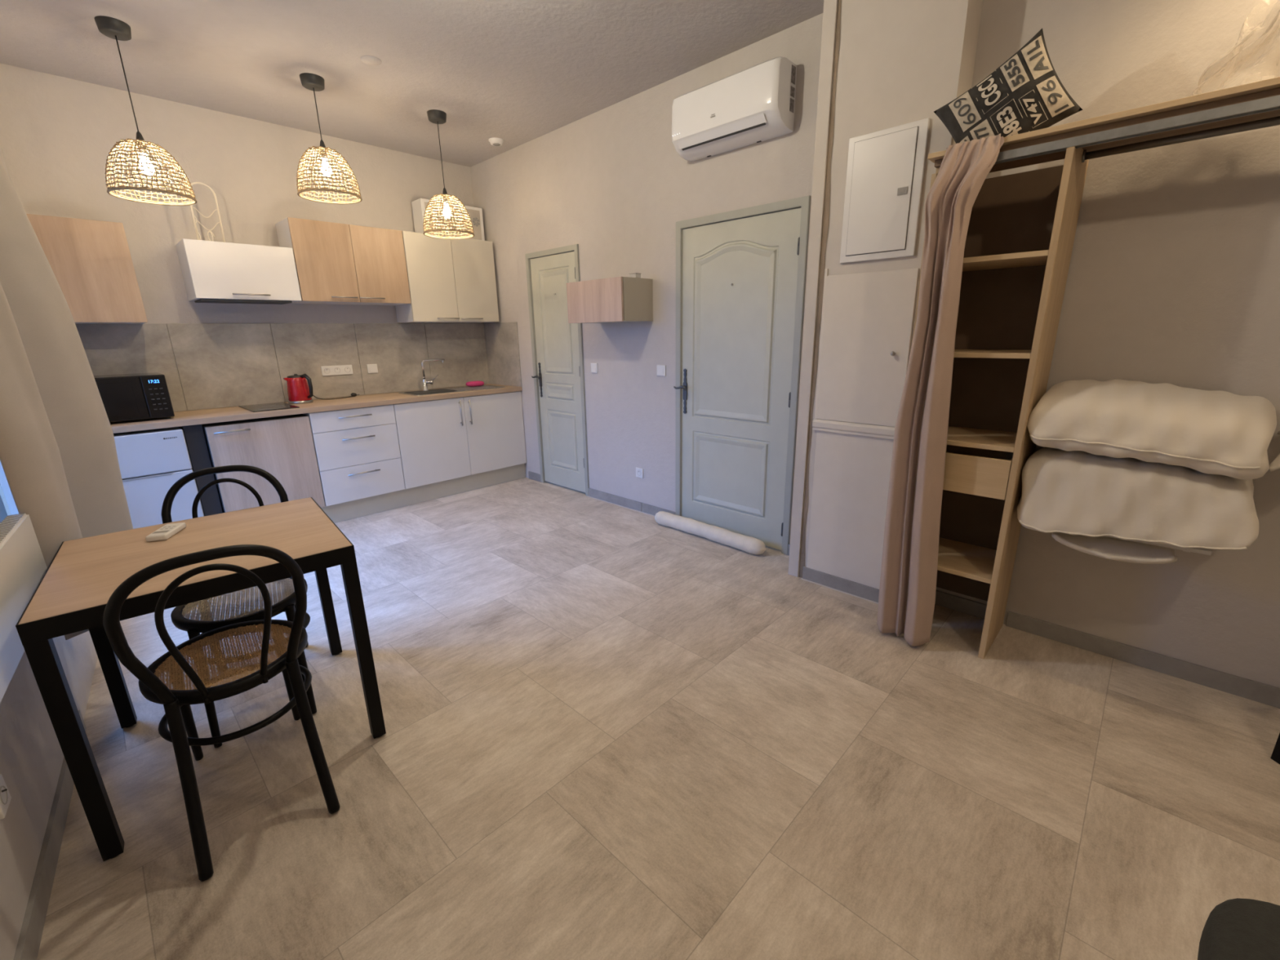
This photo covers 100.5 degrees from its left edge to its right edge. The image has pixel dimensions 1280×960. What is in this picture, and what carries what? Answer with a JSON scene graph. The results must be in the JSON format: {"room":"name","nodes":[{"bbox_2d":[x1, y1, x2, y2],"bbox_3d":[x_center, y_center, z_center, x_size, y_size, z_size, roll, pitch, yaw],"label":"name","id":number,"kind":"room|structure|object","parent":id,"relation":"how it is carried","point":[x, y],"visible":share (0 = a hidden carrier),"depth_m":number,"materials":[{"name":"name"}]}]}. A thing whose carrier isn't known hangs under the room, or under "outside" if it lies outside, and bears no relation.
{"room":"studio apartment","nodes":[
{"label":"studio apartment","id":0,"kind":"room"},
{"bbox_2d":[0,145,97,959],"bbox_3d":[-1.464,-0.223,0.675,0.250,2.938,7.600,-14,20,-39],"label":"wall","id":1,"kind":"structure","parent":0,"point":[32,757],"depth_m":1.48,"materials":[{"name":"paint"}]},
{"bbox_2d":[0,773,11,819],"bbox_3d":[-1.557,0.771,1.302,0.018,0.078,0.078,-14,20,-39],"label":"wall socket","id":2,"kind":"object","parent":1,"relation":"attached to","point":[5,796],"visible":1,"depth_m":1.30,"materials":[{"name":"white plastic"}]},
{"bbox_2d":[0,785,8,804],"bbox_3d":[-1.559,0.772,1.300,0.007,0.045,0.045,-14,20,-39],"label":"outlet","id":3,"kind":"object","parent":2,"relation":"attached to","point":[3,788],"depth_m":1.30,"materials":[{"name":"white plastic"}]},
{"bbox_2d":[0,461,18,515],"bbox_3d":[-2.768,-0.486,2.207,0.060,1.830,1.650,-14,20,-39],"label":"window","id":4,"kind":"structure","parent":1,"relation":"in","point":[3,482],"depth_m":2.31,"materials":[{"name":"white glass"}]},
{"bbox_2d":[0,513,47,702],"bbox_3d":[-1.608,0.369,1.284,0.070,0.276,1.295,-14,20,-39],"label":"radiator","id":5,"kind":"object","parent":1,"relation":"attached to","point":[23,566],"visible":0.94,"depth_m":1.50,"materials":[{"name":"white metal"}]},
{"bbox_2d":[0,513,24,542],"bbox_3d":[-1.614,0.232,1.265,0.037,0.003,1.247,-14,20,-39],"label":"grille","id":6,"kind":"object","parent":5,"relation":"attached to","point":[11,525],"depth_m":1.62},
{"bbox_2d":[13,710,85,959],"bbox_3d":[-0.552,1.362,0.251,0.012,0.078,4.780,-14,20,-39],"label":"baseboard","id":7,"kind":"structure","parent":1,"relation":"attached to","point":[28,946],"depth_m":1.42,"materials":[{"name":"tile"}]},
{"bbox_2d":[0,62,487,515],"bbox_3d":[-2.758,-1.225,4.370,0.200,2.938,3.600,14,21,42],"label":"wall","id":8,"kind":"structure","parent":0,"point":[58,134],"depth_m":3.67,"materials":[{"name":"paint"}]},
{"bbox_2d":[26,213,147,324],"bbox_3d":[-3.394,-1.267,3.271,0.341,0.581,0.413,14,21,42],"label":"upper cabinet","id":9,"kind":"object","parent":8,"relation":"attached to","point":[91,261],"visible":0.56,"depth_m":3.17,"materials":[{"name":"brown laminate"}]},
{"bbox_2d":[175,238,301,304],"bbox_3d":[-2.841,-1.463,3.795,0.368,0.379,0.617,14,21,42],"label":"upper cabinet","id":10,"kind":"object","parent":8,"relation":"attached to","point":[213,272],"visible":1,"depth_m":3.66,"materials":[{"name":"white laminate"}]},
{"bbox_2d":[187,182,225,242],"bbox_3d":[-2.974,-1.817,3.638,0.066,0.388,0.158,14,21,42],"label":"wire rack","id":11,"kind":"object","parent":10,"relation":"on","point":[193,183],"visible":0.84,"depth_m":3.62,"materials":[{"name":"white metal"}]},
{"bbox_2d":[194,298,292,304],"bbox_3d":[-2.843,-1.281,3.824,0.270,0.012,0.530,14,21,42],"label":"hood","id":12,"kind":"object","parent":10,"relation":"attached to","point":[266,301],"depth_m":3.77,"materials":[{"name":"silver metal"}]},
{"bbox_2d":[75,321,522,411],"bbox_3d":[-2.396,-0.941,4.244,0.588,0.603,2.988,14,21,42],"label":"backsplash","id":13,"kind":"structure","parent":8,"relation":"attached to","point":[219,365],"depth_m":4.25,"materials":[{"name":"tile"}]},
{"bbox_2d":[320,364,353,376],"bbox_3d":[-2.556,-0.925,4.486,0.018,0.078,0.240,14,21,42],"label":"wall socket","id":14,"kind":"object","parent":13,"relation":"attached to","point":[343,369],"visible":1,"depth_m":4.48,"materials":[{"name":"white plastic"}]},
{"bbox_2d":[366,364,377,373],"bbox_3d":[-2.357,-0.981,4.689,0.012,0.078,0.085,14,21,42],"label":"cover plate","id":15,"kind":"object","parent":13,"relation":"attached to","point":[371,368],"visible":1,"depth_m":4.68,"materials":[{"name":"white plastic"}]},
{"bbox_2d":[275,217,411,305],"bbox_3d":[-2.343,-1.716,4.264,0.368,0.571,0.815,14,21,42],"label":"upper cabinet","id":16,"kind":"object","parent":8,"relation":"attached to","point":[335,263],"visible":1,"depth_m":4.12,"materials":[{"name":"brown laminate"}]},
{"bbox_2d":[395,231,498,322],"bbox_3d":[-1.767,-1.814,4.857,0.368,0.718,0.835,14,21,42],"label":"upper cabinet","id":17,"kind":"object","parent":8,"relation":"attached to","point":[450,280],"visible":0.94,"depth_m":4.72,"materials":[{"name":"white laminate"}]},
{"bbox_2d":[411,198,484,240],"bbox_3d":[-1.732,-2.337,4.840,0.183,0.296,0.585,14,21,42],"label":"cardboard box","id":18,"kind":"object","parent":17,"relation":"on","point":[419,206],"visible":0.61,"depth_m":4.75,"materials":[{"name":"white cardboard"}]},
{"bbox_2d":[472,217,479,226],"bbox_3d":[-1.518,-2.387,4.922,0.001,0.078,0.076,14,21,42],"label":"picture","id":19,"kind":"object","parent":18,"relation":"attached to","point":[476,220],"depth_m":4.92},
{"bbox_2d":[0,0,823,167],"bbox_3d":[-0.400,-2.051,1.474,7.400,0.120,4.800,14,21,42],"label":"ceiling","id":20,"kind":"structure","parent":0,"point":[517,73],"depth_m":2.97,"materials":[{"name":"paint"}]},
{"bbox_2d":[93,15,197,205],"bbox_3d":[-2.620,-1.895,2.755,0.364,0.788,0.364,-1,16,-1],"label":"pendant lamp","id":21,"kind":"object","parent":20,"relation":"hanging from","point":[110,27],"visible":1,"depth_m":2.74,"materials":[{"name":"wicker"}]},
{"bbox_2d":[296,72,362,204],"bbox_3d":[-1.994,-2.132,3.331,0.364,0.662,0.364,-1,16,-1],"label":"pendant lamp","id":22,"kind":"object","parent":20,"relation":"hanging from","point":[312,82],"visible":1,"depth_m":3.29,"materials":[{"name":"wicker"}]},
{"bbox_2d":[360,55,381,65],"bbox_3d":[-1.541,-2.403,3.049,0.110,0.005,0.110,14,21,42],"label":"junction box","id":23,"kind":"object","parent":20,"relation":"attached to","point":[368,60],"visible":1,"depth_m":3.04,"materials":[{"name":"paint"}]},
{"bbox_2d":[422,109,474,239],"bbox_3d":[-1.442,-2.227,3.896,0.364,0.800,0.364,-1,16,-1],"label":"pendant lamp","id":24,"kind":"object","parent":20,"relation":"hanging from","point":[434,116],"visible":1,"depth_m":3.86,"materials":[{"name":"wicker"}]},
{"bbox_2d":[488,137,504,146],"bbox_3d":[-1.171,-2.753,4.339,0.124,0.033,0.124,14,21,42],"label":"smoke detector","id":25,"kind":"object","parent":20,"relation":"in","point":[494,141],"visible":1,"depth_m":4.31,"materials":[{"name":"white plastic"}]},
{"bbox_2d":[470,13,822,543],"bbox_3d":[-0.196,-1.240,4.257,3.640,2.938,0.200,14,21,42],"label":"wall","id":26,"kind":"structure","parent":0,"point":[612,182],"depth_m":3.96,"materials":[{"name":"paint"}]},
{"bbox_2d":[524,244,589,496],"bbox_3d":[-0.715,-0.929,4.753,0.718,2.093,0.161,14,21,42],"label":"door","id":27,"kind":"structure","parent":26,"relation":"in","point":[557,344],"depth_m":4.73,"materials":[{"name":"green paint"}]},
{"bbox_2d":[591,363,597,373],"bbox_3d":[-0.378,-0.922,4.379,0.078,0.078,0.012,14,21,42],"label":"light switch","id":28,"kind":"object","parent":26,"relation":"attached to","point":[593,366],"visible":1,"depth_m":4.37,"materials":[{"name":"white plastic"}]},
{"bbox_2d":[566,276,653,323],"bbox_3d":[-0.227,-1.304,3.898,0.585,0.288,0.311,14,21,42],"label":"upper cabinet","id":29,"kind":"object","parent":26,"relation":"attached to","point":[616,299],"visible":1,"depth_m":3.74,"materials":[{"name":"beige laminate"}]},
{"bbox_2d":[628,272,640,277],"bbox_3d":[-0.034,-1.416,3.688,0.068,0.030,0.060,14,21,42],"label":"box","id":30,"kind":"object","parent":29,"relation":"on","point":[634,274],"visible":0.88,"depth_m":3.67,"materials":[{"name":"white plastic"}]},
{"bbox_2d":[635,467,643,478],"bbox_3d":[-0.006,-0.056,4.259,0.078,0.078,0.018,14,21,42],"label":"wall socket","id":31,"kind":"object","parent":26,"relation":"attached to","point":[639,472],"visible":1,"depth_m":4.25,"materials":[{"name":"white plastic"}]},
{"bbox_2d":[528,471,790,555],"bbox_3d":[-0.030,0.211,4.366,3.035,0.078,0.012,14,21,42],"label":"baseboard","id":32,"kind":"structure","parent":26,"relation":"attached to","point":[633,504],"depth_m":4.46,"materials":[{"name":"tile"}]},
{"bbox_2d":[657,364,666,376],"bbox_3d":[0.154,-0.799,3.883,0.082,0.078,0.012,14,21,42],"label":"light switch","id":33,"kind":"object","parent":26,"relation":"attached to","point":[661,369],"visible":1,"depth_m":3.87,"materials":[{"name":"white plastic"}]},
{"bbox_2d":[588,496,878,604],"bbox_3d":[0.451,0.402,3.787,0.122,0.003,2.726,-13,20,-38],"label":"trim","id":34,"kind":"structure","parent":26,"relation":"attached to","point":[588,496],"depth_m":3.04,"materials":[{"name":"grey wood"}]},
{"bbox_2d":[671,56,796,161],"bbox_3d":[0.505,-2.079,3.017,0.714,0.320,0.198,14,21,42],"label":"air conditioner","id":35,"kind":"object","parent":26,"relation":"attached to","point":[756,104],"visible":1,"depth_m":2.91,"materials":[{"name":"white plastic"}]},
{"bbox_2d":[673,195,810,555],"bbox_3d":[0.618,-0.617,3.508,0.950,2.110,0.163,14,21,42],"label":"door","id":36,"kind":"structure","parent":26,"relation":"in","point":[740,273],"depth_m":3.44,"materials":[{"name":"green paint"}]},
{"bbox_2d":[36,477,1279,959],"bbox_3d":[-0.347,0.895,2.291,7.400,0.120,4.800,14,21,42],"label":"floor","id":37,"kind":"structure","parent":0,"point":[614,732],"depth_m":1.72,"materials":[{"name":"beige tile"}]},
{"bbox_2d":[113,426,204,528],"bbox_3d":[-3.256,0.086,3.560,0.564,0.862,0.407,14,21,42],"label":"fridge","id":38,"kind":"object","parent":37,"relation":"on","point":[150,461],"visible":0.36,"depth_m":3.34,"materials":[{"name":"white metal"}]},
{"bbox_2d":[15,497,386,861],"bbox_3d":[-1.458,0.574,1.891,0.748,0.750,0.732,-14,20,-38],"label":"dining table","id":39,"kind":"object","parent":37,"relation":"on","point":[73,595],"visible":0.99,"depth_m":1.65,"materials":[{"name":"brown wood"}]},
{"bbox_2d":[145,522,186,542],"bbox_3d":[-1.667,0.182,1.874,0.060,0.021,0.136,-5,16,-15],"label":"remote control","id":40,"kind":"object","parent":39,"relation":"on","point":[165,532],"visible":1,"depth_m":1.85,"materials":[{"name":"white plastic"}]},
{"bbox_2d":[182,424,222,515],"bbox_3d":[-2.932,0.059,3.606,0.020,0.878,0.098,14,21,42],"label":"filler panel","id":41,"kind":"object","parent":37,"relation":"on","point":[194,436],"visible":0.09,"depth_m":3.56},
{"bbox_2d":[102,544,340,881],"bbox_3d":[-1.249,0.563,1.625,0.424,0.911,0.587,-14,20,-39],"label":"bentwood chair","id":42,"kind":"object","parent":37,"relation":"on","point":[176,700],"visible":1,"depth_m":1.53,"materials":[{"name":"wood"}]},
{"bbox_2d":[160,465,316,747],"bbox_3d":[-1.563,0.439,2.095,0.424,0.911,0.587,-12,19,-33],"label":"bentwood chair","id":43,"kind":"object","parent":37,"relation":"on","point":[286,603],"visible":0.55,"depth_m":2.02,"materials":[{"name":"wood"}]},
{"bbox_2d":[321,463,525,523],"bbox_3d":[-2.024,0.148,4.577,0.016,0.156,2.451,14,21,42],"label":"toe kick","id":44,"kind":"object","parent":37,"relation":"on","point":[341,512],"visible":0.44,"depth_m":4.66,"materials":[{"name":"white laminate"}]},
{"bbox_2d":[201,413,324,512],"bbox_3d":[-2.825,-0.116,3.968,0.587,0.702,0.607,14,21,42],"label":"base cabinet","id":45,"kind":"object","parent":44,"relation":"on","point":[282,446],"visible":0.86,"depth_m":3.76,"materials":[{"name":"brown wood"}]},
{"bbox_2d":[303,404,404,506],"bbox_3d":[-2.400,-0.251,4.390,0.587,0.722,0.613,14,21,42],"label":"base cabinet","id":46,"kind":"object","parent":44,"relation":"on","point":[357,451],"visible":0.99,"depth_m":4.19,"materials":[{"name":"white laminate"}]},
{"bbox_2d":[392,391,526,488],"bbox_3d":[-1.762,-0.439,5.027,0.587,0.722,1.225,14,21,42],"label":"base cabinet","id":47,"kind":"object","parent":44,"relation":"on","point":[440,440],"visible":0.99,"depth_m":4.79,"materials":[{"name":"white laminate"}]},
{"bbox_2d":[110,383,522,433],"bbox_3d":[-2.386,-0.630,4.324,0.575,0.038,2.988,14,21,42],"label":"countertop","id":48,"kind":"structure","parent":47,"relation":"on","point":[186,418],"depth_m":3.86,"materials":[{"name":"brown wood"}]},
{"bbox_2d":[93,372,174,422],"bbox_3d":[-3.301,-0.523,3.399,0.364,0.283,0.427,14,21,42],"label":"microwave","id":49,"kind":"object","parent":48,"relation":"on","point":[138,396],"visible":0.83,"depth_m":3.31,"materials":[{"name":"black glass"}]},
{"bbox_2d":[238,402,299,412],"bbox_3d":[-2.760,-0.545,3.954,0.470,0.008,0.287,14,21,42],"label":"cooktop","id":50,"kind":"object","parent":48,"relation":"in","point":[275,406],"visible":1,"depth_m":3.92,"materials":[{"name":"black glass"}]},
{"bbox_2d":[283,373,313,404],"bbox_3d":[-2.659,-0.713,4.147,0.207,0.227,0.169,14,21,42],"label":"kettle","id":51,"kind":"object","parent":48,"relation":"on","point":[300,391],"visible":0.99,"depth_m":4.11,"materials":[{"name":"metal"}]},
{"bbox_2d":[313,392,359,399],"bbox_3d":[-2.529,-0.740,4.399,0.082,0.134,0.383,12,20,40],"label":"power cord","id":52,"kind":"object","parent":48,"relation":"on","point":[353,394],"visible":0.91,"depth_m":4.46,"materials":[{"name":"black plastic"}]},
{"bbox_2d":[421,358,444,391],"bbox_3d":[-1.911,-0.979,4.937,0.228,0.284,0.078,-11,18,-32],"label":"faucet","id":53,"kind":"object","parent":48,"relation":"on","point":[424,381],"visible":1,"depth_m":4.91,"materials":[{"name":"silver metal"}]},
{"bbox_2d":[398,384,505,395],"bbox_3d":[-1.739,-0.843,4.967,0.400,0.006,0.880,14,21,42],"label":"sink","id":54,"kind":"object","parent":48,"relation":"in","point":[419,393],"visible":0.92,"depth_m":4.93,"materials":[{"name":"metal"}]},
{"bbox_2d":[466,381,484,386],"bbox_3d":[-1.622,-0.947,5.230,0.100,0.048,0.176,14,21,42],"label":"sponge","id":55,"kind":"object","parent":54,"relation":"on","point":[471,384],"visible":1,"depth_m":5.19,"materials":[{"name":"pink plastic"}]},
{"bbox_2d":[654,511,765,555],"bbox_3d":[0.467,0.361,3.746,0.117,0.107,0.965,-16,21,-43],"label":"draught excluder","id":56,"kind":"object","parent":37,"relation":"on","point":[749,544],"visible":1,"depth_m":3.66,"materials":[{"name":"fabric"}]},
{"bbox_2d":[911,76,1279,658],"bbox_3d":[1.702,-0.227,2.119,1.144,2.064,0.409,14,21,42],"label":"wardrobe","id":57,"kind":"object","parent":37,"relation":"on","point":[1020,236],"visible":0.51,"depth_m":2.24,"materials":[{"name":"brown wood"}]},
{"bbox_2d":[876,133,1004,646],"bbox_3d":[1.239,-0.277,2.267,0.254,2.052,0.241,14,21,42],"label":"curtain","id":58,"kind":"object","parent":57,"relation":"hanging from","point":[909,559],"visible":1,"depth_m":2.21,"materials":[{"name":"beige fabric"}]},
{"bbox_2d":[937,537,996,583],"bbox_3d":[1.473,0.358,2.521,0.404,0.019,0.380,14,21,42],"label":"shelf","id":59,"kind":"object","parent":57,"relation":"attached to","point":[971,559],"depth_m":2.46,"materials":[{"name":"brown wood"}]},
{"bbox_2d":[946,426,1017,452],"bbox_3d":[1.463,-0.192,2.369,0.404,0.019,0.380,14,21,42],"label":"shelf","id":60,"kind":"object","parent":57,"relation":"attached to","point":[988,437],"depth_m":2.30,"materials":[{"name":"brown wood"}]},
{"bbox_2d":[953,349,1031,358],"bbox_3d":[1.457,-0.541,2.272,0.404,0.019,0.380,14,21,42],"label":"shelf","id":61,"kind":"object","parent":57,"relation":"attached to","point":[984,353],"depth_m":2.13,"materials":[{"name":"brown wood"}]},
{"bbox_2d":[962,249,1048,271],"bbox_3d":[1.451,-0.889,2.175,0.404,0.019,0.380,14,21,42],"label":"shelf","id":62,"kind":"object","parent":57,"relation":"attached to","point":[1029,260],"depth_m":2.10,"materials":[{"name":"brown wood"}]},
{"bbox_2d":[933,27,1083,143],"bbox_3d":[1.361,-1.436,1.978,0.475,0.347,0.191,14,21,42],"label":"cushion","id":63,"kind":"object","parent":57,"relation":"on","point":[1025,93],"visible":0.8,"depth_m":1.91,"materials":[{"name":"black fabric"}]},
{"bbox_2d":[1017,431,1279,564],"bbox_3d":[1.928,0.052,1.985,0.812,0.489,0.382,14,21,42],"label":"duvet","id":64,"kind":"object","parent":57,"relation":"on","point":[1084,498],"visible":0.9,"depth_m":1.93,"materials":[{"name":"white fabric"}]},
{"bbox_2d":[1026,378,1276,479],"bbox_3d":[1.859,-0.213,1.973,0.648,0.300,0.385,14,21,42],"label":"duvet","id":65,"kind":"object","parent":64,"relation":"on","point":[1216,432],"visible":1,"depth_m":1.84,"materials":[{"name":"white fabric"}]},
{"bbox_2d":[1190,9,1279,96],"bbox_3d":[1.884,-1.313,1.559,0.337,0.317,0.248,14,21,42],"label":"plastic bag","id":66,"kind":"object","parent":57,"relation":"on","point":[1236,45],"visible":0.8,"depth_m":1.63,"materials":[{"name":"plastic"}]},
{"bbox_2d":[1197,897,1279,959],"bbox_3d":[1.050,1.003,0.713,0.480,0.463,0.490,14,21,42],"label":"footstool","id":67,"kind":"object","parent":37,"relation":"on","point":[1237,928],"visible":1,"depth_m":0.87,"materials":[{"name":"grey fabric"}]},
{"bbox_2d":[1270,733,1279,764],"bbox_3d":[2.387,0.794,1.459,0.556,0.425,0.556,-1,16,-1],"label":"side table","id":68,"kind":"object","parent":37,"relation":"on","point":[1275,756],"visible":1,"depth_m":1.76,"materials":[{"name":"black metal"}]},
{"bbox_2d":[798,0,982,577],"bbox_3d":[1.243,-0.847,2.750,0.603,2.938,0.451,14,21,42],"label":"wall","id":69,"kind":"structure","parent":0,"point":[900,62],"depth_m":2.31,"materials":[{"name":"white paint"}]},
{"bbox_2d":[788,0,841,577],"bbox_3d":[0.887,-0.847,2.772,0.064,2.937,0.012,14,21,42],"label":"trim","id":70,"kind":"structure","parent":69,"relation":"attached to","point":[830,6],"depth_m":2.70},
{"bbox_2d":[802,566,879,602],"bbox_3d":[1.140,0.586,2.941,0.515,0.078,0.012,14,21,42],"label":"baseboard","id":71,"kind":"structure","parent":69,"relation":"attached to","point":[866,592],"depth_m":2.95,"materials":[{"name":"tile"}]},
{"bbox_2d":[806,268,893,589],"bbox_3d":[1.127,-0.234,2.716,0.508,1.622,0.008,14,21,42],"label":"wall panel","id":72,"kind":"object","parent":69,"relation":"attached to","point":[851,475],"depth_m":2.83,"materials":[{"name":"white paint"}]},
{"bbox_2d":[812,418,894,439],"bbox_3d":[1.120,-0.256,2.703,0.509,0.058,0.023,14,21,42],"label":"trim","id":73,"kind":"structure","parent":69,"relation":"attached to","point":[848,428],"depth_m":2.72,"materials":[{"name":"white wood"}]},
{"bbox_2d":[817,267,919,426],"bbox_3d":[1.091,-0.636,2.612,0.428,0.720,0.036,14,21,42],"label":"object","id":74,"kind":"structure","parent":69,"relation":"in","point":[868,317],"depth_m":2.60,"materials":[{"name":"metal"}]},
{"bbox_2d":[840,117,929,263],"bbox_3d":[1.097,-1.291,2.420,0.341,0.539,0.026,14,21,42],"label":"electrical panel","id":75,"kind":"object","parent":69,"relation":"attached to","point":[885,171],"visible":1,"depth_m":2.40,"materials":[{"name":"white metal"}]},
{"bbox_2d":[936,0,1279,688],"bbox_3d":[2.484,-0.583,1.718,2.662,2.938,0.266,14,21,42],"label":"wall","id":76,"kind":"structure","parent":0,"point":[1173,277],"depth_m":2.00,"materials":[{"name":"paint"}]},
{"bbox_2d":[934,590,1279,708],"bbox_3d":[2.434,0.828,1.983,2.600,0.078,0.012,14,21,42],"label":"baseboard","id":77,"kind":"structure","parent":76,"relation":"attached to","point":[1263,693],"depth_m":2.28,"materials":[{"name":"tile"}]},
{"bbox_2d":[1105,535,1211,555],"bbox_3d":[1.958,0.215,2.177,0.520,0.027,0.154,14,21,42],"label":"wall shelf","id":78,"kind":"object","parent":76,"relation":"attached to","point":[1199,550],"visible":0.22,"depth_m":1.99,"materials":[{"name":"white laminate"}]},
{"bbox_3d":[-2.125,-1.416,1.420,0.918,0.024,0.191,14,21,42],"label":"curtain rod","id":79,"kind":"object","parent":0,"visible":0},
{"bbox_2d":[0,159,133,639],"bbox_3d":[-2.114,-0.470,1.845,0.250,2.011,0.516,-14,20,-38],"label":"window curtain","id":80,"kind":"object","parent":79,"relation":"hanging from","point":[59,460],"visible":0.77,"depth_m":1.86,"materials":[{"name":"fabric"}]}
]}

